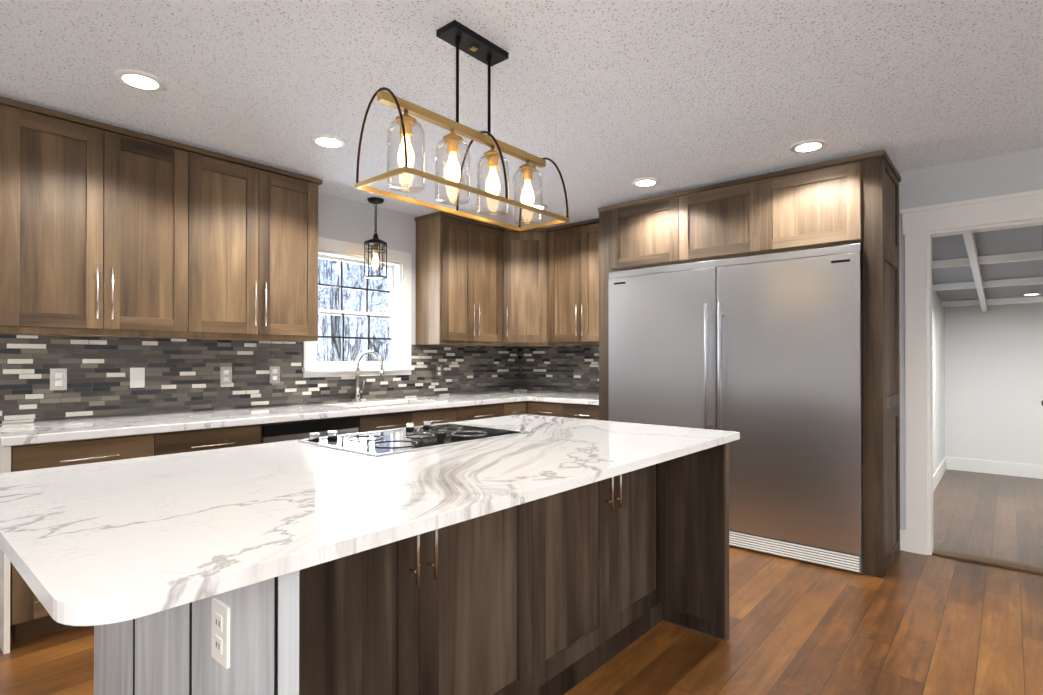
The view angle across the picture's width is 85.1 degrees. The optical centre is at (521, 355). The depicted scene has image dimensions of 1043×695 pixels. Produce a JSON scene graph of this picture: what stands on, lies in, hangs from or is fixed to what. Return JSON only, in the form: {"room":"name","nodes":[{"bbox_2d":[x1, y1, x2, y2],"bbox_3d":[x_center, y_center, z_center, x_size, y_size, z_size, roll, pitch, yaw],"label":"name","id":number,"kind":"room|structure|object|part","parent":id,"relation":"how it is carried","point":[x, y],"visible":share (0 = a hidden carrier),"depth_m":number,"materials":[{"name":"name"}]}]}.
{"room":"kitchen","nodes":[
{"label":"kitchen","id":0,"kind":"room"},
{"bbox_2d":[0,192,519,424],"bbox_3d":[-2.167,0.034,3.463,0.120,2.470,6.700,0,0,41],"label":"wall","id":1,"kind":"structure","parent":0,"point":[343,219],"depth_m":4.47,"materials":[{"name":"grey paint"}]},
{"bbox_2d":[0,96,207,339],"bbox_3d":[-2.240,-0.643,3.031,0.330,1.079,0.874,0,0,41],"label":"upper cabinet","id":2,"kind":"object","parent":1,"relation":"attached to","point":[107,230],"depth_m":2.88,"materials":[{"name":"brown wood"}]},
{"bbox_2d":[0,335,519,423],"bbox_3d":[-1.330,0.127,4.335,0.008,0.447,4.044,0,0,41],"label":"tile backsplash","id":3,"kind":"structure","parent":1,"relation":"attached to","point":[182,375],"depth_m":3.51,"materials":[{"name":"tile"}]},
{"bbox_2d":[50,368,66,390],"bbox_3d":[-2.457,0.126,3.013,0.008,0.116,0.072,0,0,41],"label":"electrical outlet plate","id":4,"kind":"object","parent":3,"relation":"attached to","point":[58,378],"visible":1,"depth_m":3.01,"materials":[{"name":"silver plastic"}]},
{"bbox_2d":[130,368,144,387],"bbox_3d":[-2.222,0.128,3.285,0.008,0.116,0.072,0,0,41],"label":"light switch","id":5,"kind":"object","parent":3,"relation":"attached to","point":[137,377],"visible":1,"depth_m":3.28,"materials":[{"name":"white plastic"}]},
{"bbox_2d":[220,367,231,384],"bbox_3d":[-1.903,0.130,3.657,0.008,0.116,0.072,0,0,41],"label":"electrical outlet plate","id":6,"kind":"object","parent":3,"relation":"attached to","point":[225,375],"visible":1,"depth_m":3.65,"materials":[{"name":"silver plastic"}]},
{"bbox_2d":[269,366,279,382],"bbox_3d":[-1.694,0.131,3.900,0.008,0.116,0.072,0,0,41],"label":"electrical outlet plate","id":7,"kind":"object","parent":3,"relation":"attached to","point":[274,374],"visible":1,"depth_m":3.89,"materials":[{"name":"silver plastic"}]},
{"bbox_2d":[436,365,441,377],"bbox_3d":[-0.729,0.137,5.022,0.008,0.116,0.072,0,0,41],"label":"electrical outlet plate","id":8,"kind":"object","parent":3,"relation":"attached to","point":[438,371],"visible":1,"depth_m":5.02,"materials":[{"name":"silver metal"}]},
{"bbox_2d":[204,150,321,341],"bbox_3d":[-1.764,-0.640,3.585,0.330,1.079,0.874,0,0,41],"label":"upper cabinet","id":9,"kind":"object","parent":1,"relation":"attached to","point":[261,262],"depth_m":3.51,"materials":[{"name":"brown wood"}]},
{"bbox_2d":[302,237,413,377],"bbox_3d":[-1.282,-0.353,4.459,0.165,1.025,0.980,0,0,41],"label":"window","id":10,"kind":"structure","parent":1,"relation":"attached to","point":[399,265],"depth_m":4.54,"materials":[{"name":"white paint"}]},
{"bbox_2d":[414,211,507,346],"bbox_3d":[-0.494,-0.632,5.022,0.383,1.079,0.810,0,0,41],"label":"upper cabinet","id":11,"kind":"object","parent":1,"relation":"attached to","point":[462,262],"depth_m":4.82,"materials":[{"name":"brown wood"}]},
{"bbox_2d":[508,228,543,346],"bbox_3d":[0.018,-0.630,5.439,0.614,1.079,0.614,0,0,41],"label":"upper cabinet","id":12,"kind":"object","parent":1,"relation":"attached to","point":[525,248],"depth_m":5.21,"materials":[{"name":"brown wood"}]},
{"bbox_2d":[0,469,1042,694],"bbox_3d":[2.023,1.405,2.898,7.200,0.280,11.320,0,0,41],"label":"floor","id":13,"kind":"structure","parent":0,"point":[910,623],"depth_m":2.58,"materials":[{"name":"brown wood"}]},
{"bbox_2d":[0,351,551,653],"bbox_3d":[-1.090,0.616,4.115,0.652,1.311,4.055,0,0,41],"label":"base unit","id":14,"kind":"object","parent":13,"relation":"on","point":[24,614],"depth_m":2.89,"materials":[{"name":"white stone"}]},
{"bbox_2d":[0,391,598,446],"bbox_3d":[-0.817,0.371,3.881,1.372,0.040,4.057,0,0,41],"label":"countertop","id":15,"kind":"structure","parent":14,"relation":"on","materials":[{"name":"stone"}]},
{"bbox_2d":[276,407,359,441],"bbox_3d":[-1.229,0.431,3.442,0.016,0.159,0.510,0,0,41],"label":"dishwasher","id":16,"kind":"object","parent":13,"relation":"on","point":[293,425],"depth_m":3.48,"materials":[{"name":"black metal"}]},
{"bbox_2d":[94,442,728,694],"bbox_3d":[-0.195,0.815,2.139,1.179,0.891,2.079,0,0,41],"label":"kitchen island","id":17,"kind":"object","parent":13,"relation":"on","point":[524,554],"depth_m":1.76,"materials":[{"name":"wood"}]},
{"bbox_2d":[211,598,229,668],"bbox_3d":[-0.594,0.545,1.117,0.072,0.116,0.009,0,0,41],"label":"outlet","id":18,"kind":"object","parent":17,"relation":"attached to","point":[220,627],"depth_m":1.11,"materials":[{"name":"white plastic"}]},
{"bbox_2d":[0,414,603,513],"bbox_3d":[-0.546,0.353,2.275,0.576,0.034,2.396,0,0,41],"label":"island countertop","id":19,"kind":"structure","parent":17,"relation":"on","point":[19,490],"depth_m":1.81,"materials":[{"name":"white stone"}]},
{"bbox_2d":[298,421,529,456],"bbox_3d":[-0.422,0.333,2.369,0.526,0.054,0.796,0,0,41],"label":"cooktop","id":20,"kind":"object","parent":19,"relation":"in","point":[409,439],"depth_m":2.28,"materials":[{"name":"black glass"}]},
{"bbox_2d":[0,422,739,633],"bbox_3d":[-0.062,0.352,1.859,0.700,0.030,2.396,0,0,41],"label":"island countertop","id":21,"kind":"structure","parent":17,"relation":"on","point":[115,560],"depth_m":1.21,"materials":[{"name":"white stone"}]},
{"bbox_2d":[528,392,598,419],"bbox_3d":[0.536,0.818,4.952,0.720,0.918,0.665,0,0,41],"label":"base unit","id":22,"kind":"object","parent":13,"relation":"on","point":[570,405],"depth_m":4.77,"materials":[{"name":"brown wood"}]},
{"bbox_2d":[598,149,900,577],"bbox_3d":[1.512,0.052,4.056,1.924,2.440,0.758,0,0,41],"label":"cabinet","id":23,"kind":"object","parent":13,"relation":"on","point":[760,313],"visible":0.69,"depth_m":3.59,"materials":[{"name":"brown wood"}]},
{"bbox_2d":[608,243,863,572],"bbox_3d":[1.506,0.308,4.046,1.689,1.903,0.738,0,0,41],"label":"fridge","id":24,"kind":"object","parent":23,"relation":"in","point":[767,348],"depth_m":3.60,"materials":[{"name":"grey metal"}]},
{"bbox_2d":[0,0,1042,227],"bbox_3d":[0.260,-1.263,1.383,6.520,0.100,6.700,0,0,41],"label":"ceiling","id":25,"kind":"structure","parent":0,"point":[601,103],"depth_m":2.51,"materials":[{"name":"white paint"}]},
{"bbox_2d":[113,68,166,91],"bbox_3d":[-1.667,-1.202,2.486,0.196,0.010,0.196,0,0,41],"label":"recessed light","id":26,"kind":"object","parent":25,"relation":"in","point":[140,80],"visible":1,"depth_m":2.47,"materials":[{"name":"white paint"}]},
{"bbox_2d":[310,134,346,147],"bbox_3d":[-1.081,-1.198,3.183,0.196,0.010,0.196,0,0,41],"label":"recessed light","id":27,"kind":"object","parent":25,"relation":"in","point":[327,141],"visible":1,"depth_m":3.17,"materials":[{"name":"white paint"}]},
{"bbox_2d":[364,197,386,279],"bbox_3d":[-1.116,-0.894,4.345,0.176,0.604,0.176,0,0,41],"label":"pendant lantern","id":28,"kind":"object","parent":25,"relation":"hanging from","point":[375,242],"visible":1,"depth_m":4.33,"materials":[{"name":"black metal"}]},
{"bbox_3d":[-1.116,-0.722,4.344,0.140,0.248,0.140,0,0,41],"label":"glass","id":29,"kind":"part","parent":28,"relation":"part of","materials":[{"name":"clear glass"}]},
{"bbox_3d":[-1.116,-0.723,4.344,0.056,0.108,0.056,0,0,41],"label":"bulb","id":30,"kind":"part","parent":28,"relation":"part of","materials":[{"name":"glass"}]},
{"bbox_2d":[354,20,569,231],"bbox_3d":[-0.184,-0.889,2.185,0.279,0.638,0.869,0,0,41],"label":"chandelier","id":31,"kind":"object","parent":25,"relation":"hanging from","point":[461,37],"visible":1,"depth_m":2.12,"materials":[{"name":"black metal"}]},
{"bbox_2d":[532,203,547,209],"bbox_3d":[0.113,-1.190,4.556,0.196,0.010,0.196,0,0,41],"label":"recessed light","id":32,"kind":"object","parent":25,"relation":"in","point":[544,206],"visible":0.17,"depth_m":4.52,"materials":[{"name":"white paint"}]},
{"bbox_2d":[631,177,659,186],"bbox_3d":[0.856,-1.194,3.917,0.196,0.010,0.196,0,0,41],"label":"recessed light","id":33,"kind":"object","parent":25,"relation":"in","point":[645,182],"visible":0.98,"depth_m":3.90,"materials":[{"name":"white paint"}]},
{"bbox_2d":[789,139,827,152],"bbox_3d":[1.643,-1.198,3.253,0.196,0.010,0.196,0,0,41],"label":"recessed light","id":34,"kind":"object","parent":25,"relation":"in","point":[811,145],"visible":1,"depth_m":3.24,"materials":[{"name":"white paint"}]},
{"bbox_2d":[520,147,1042,530],"bbox_3d":[2.450,0.036,3.832,6.400,2.470,0.120,0,0,41],"label":"wall","id":35,"kind":"structure","parent":0,"point":[1011,173],"depth_m":3.56,"materials":[{"name":"grey paint"}]},
{"bbox_2d":[520,346,598,393],"bbox_3d":[0.512,0.133,5.412,1.350,0.447,0.009,0,0,41],"label":"tile backsplash","id":36,"kind":"structure","parent":35,"relation":"attached to","point":[565,369],"depth_m":5.52,"materials":[{"name":"tile"}]},
{"bbox_2d":[544,218,598,346],"bbox_3d":[0.590,-0.632,5.100,0.820,1.079,0.383,0,0,41],"label":"upper cabinet","id":37,"kind":"object","parent":35,"relation":"attached to","point":[571,251],"depth_m":5.05,"materials":[{"name":"brown wood"}]},
{"bbox_2d":[900,530,905,550],"bbox_3d":[0.260,1.192,1.369,6.280,0.130,6.460,0,0,41],"label":"baseboard","id":38,"kind":"structure","parent":35,"relation":"attached to","point":[902,540],"depth_m":3.70,"materials":[{"name":"white paint"}]},
{"bbox_2d":[900,189,1042,554],"bbox_3d":[2.962,0.158,3.368,1.180,2.220,0.154,0,0,41],"label":"door frame","id":39,"kind":"structure","parent":35,"relation":"attached to","point":[1002,212],"depth_m":3.63,"materials":[{"name":"white paint"}]},
{"bbox_2d":[932,225,1042,300],"bbox_3d":[5.466,-0.901,4.369,3.880,0.490,4.620,0,0,41],"label":"ceiling","id":40,"kind":"structure","parent":0,"point":[1013,240],"depth_m":5.24,"materials":[{"name":"grey paint"}]},
{"bbox_2d":[932,233,1042,311],"bbox_3d":[5.466,-0.806,4.368,3.880,0.479,4.620,0,0,41],"label":"ceiling beams","id":41,"kind":"structure","parent":40,"relation":"attached to","point":[974,260],"depth_m":5.67,"materials":[{"name":"white paint"}]},
{"bbox_2d":[1023,293,1040,294],"bbox_3d":[5.727,-0.688,6.373,0.150,0.014,0.150,0,0,41],"label":"recessed light","id":42,"kind":"object","parent":40,"relation":"in","point":[1032,294],"visible":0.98,"depth_m":6.33,"materials":[{"name":"white paint"}]},
{"bbox_2d":[933,291,1042,473],"bbox_3d":[3.956,0.054,2.622,3.840,2.780,0.010,0,0,41],"label":"wall","id":43,"kind":"structure","parent":0,"point":[987,382],"depth_m":3.50,"materials":[{"name":"white paint"}]},
{"bbox_2d":[932,284,934,391],"bbox_3d":[4.002,-0.189,5.611,0.034,1.140,1.240,0,0,41],"label":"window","id":44,"kind":"structure","parent":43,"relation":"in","point":[932,323],"depth_m":6.03,"materials":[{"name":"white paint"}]},
{"bbox_2d":[933,457,947,491],"bbox_3d":[4.001,1.381,5.616,0.014,0.160,4.620,0,0,41],"label":"baseboard","id":45,"kind":"structure","parent":43,"relation":"attached to","point":[940,471],"depth_m":6.69,"materials":[{"name":"white paint"}]},
{"bbox_2d":[932,548,1042,574],"bbox_3d":[2.990,1.262,3.393,0.860,0.012,0.130,0,0,41],"label":"threshold","id":46,"kind":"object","parent":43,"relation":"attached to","point":[1036,569],"depth_m":3.48,"materials":[{"name":"brown wood"}]},
{"bbox_2d":[948,457,1042,478],"bbox_3d":[6.983,1.383,6.089,3.840,0.160,0.014,0,0,41],"label":"baseboard","id":47,"kind":"structure","parent":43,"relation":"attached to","point":[998,467],"depth_m":7.03,"materials":[{"name":"white paint"}]},
{"label":"outside","id":48,"kind":"structure","parent":0,"visible":0},
{"bbox_2d":[317,258,390,360],"bbox_3d":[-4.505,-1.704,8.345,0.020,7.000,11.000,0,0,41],"label":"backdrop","id":49,"kind":"structure","parent":48,"point":[331,278],"depth_m":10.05,"materials":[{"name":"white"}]}
]}

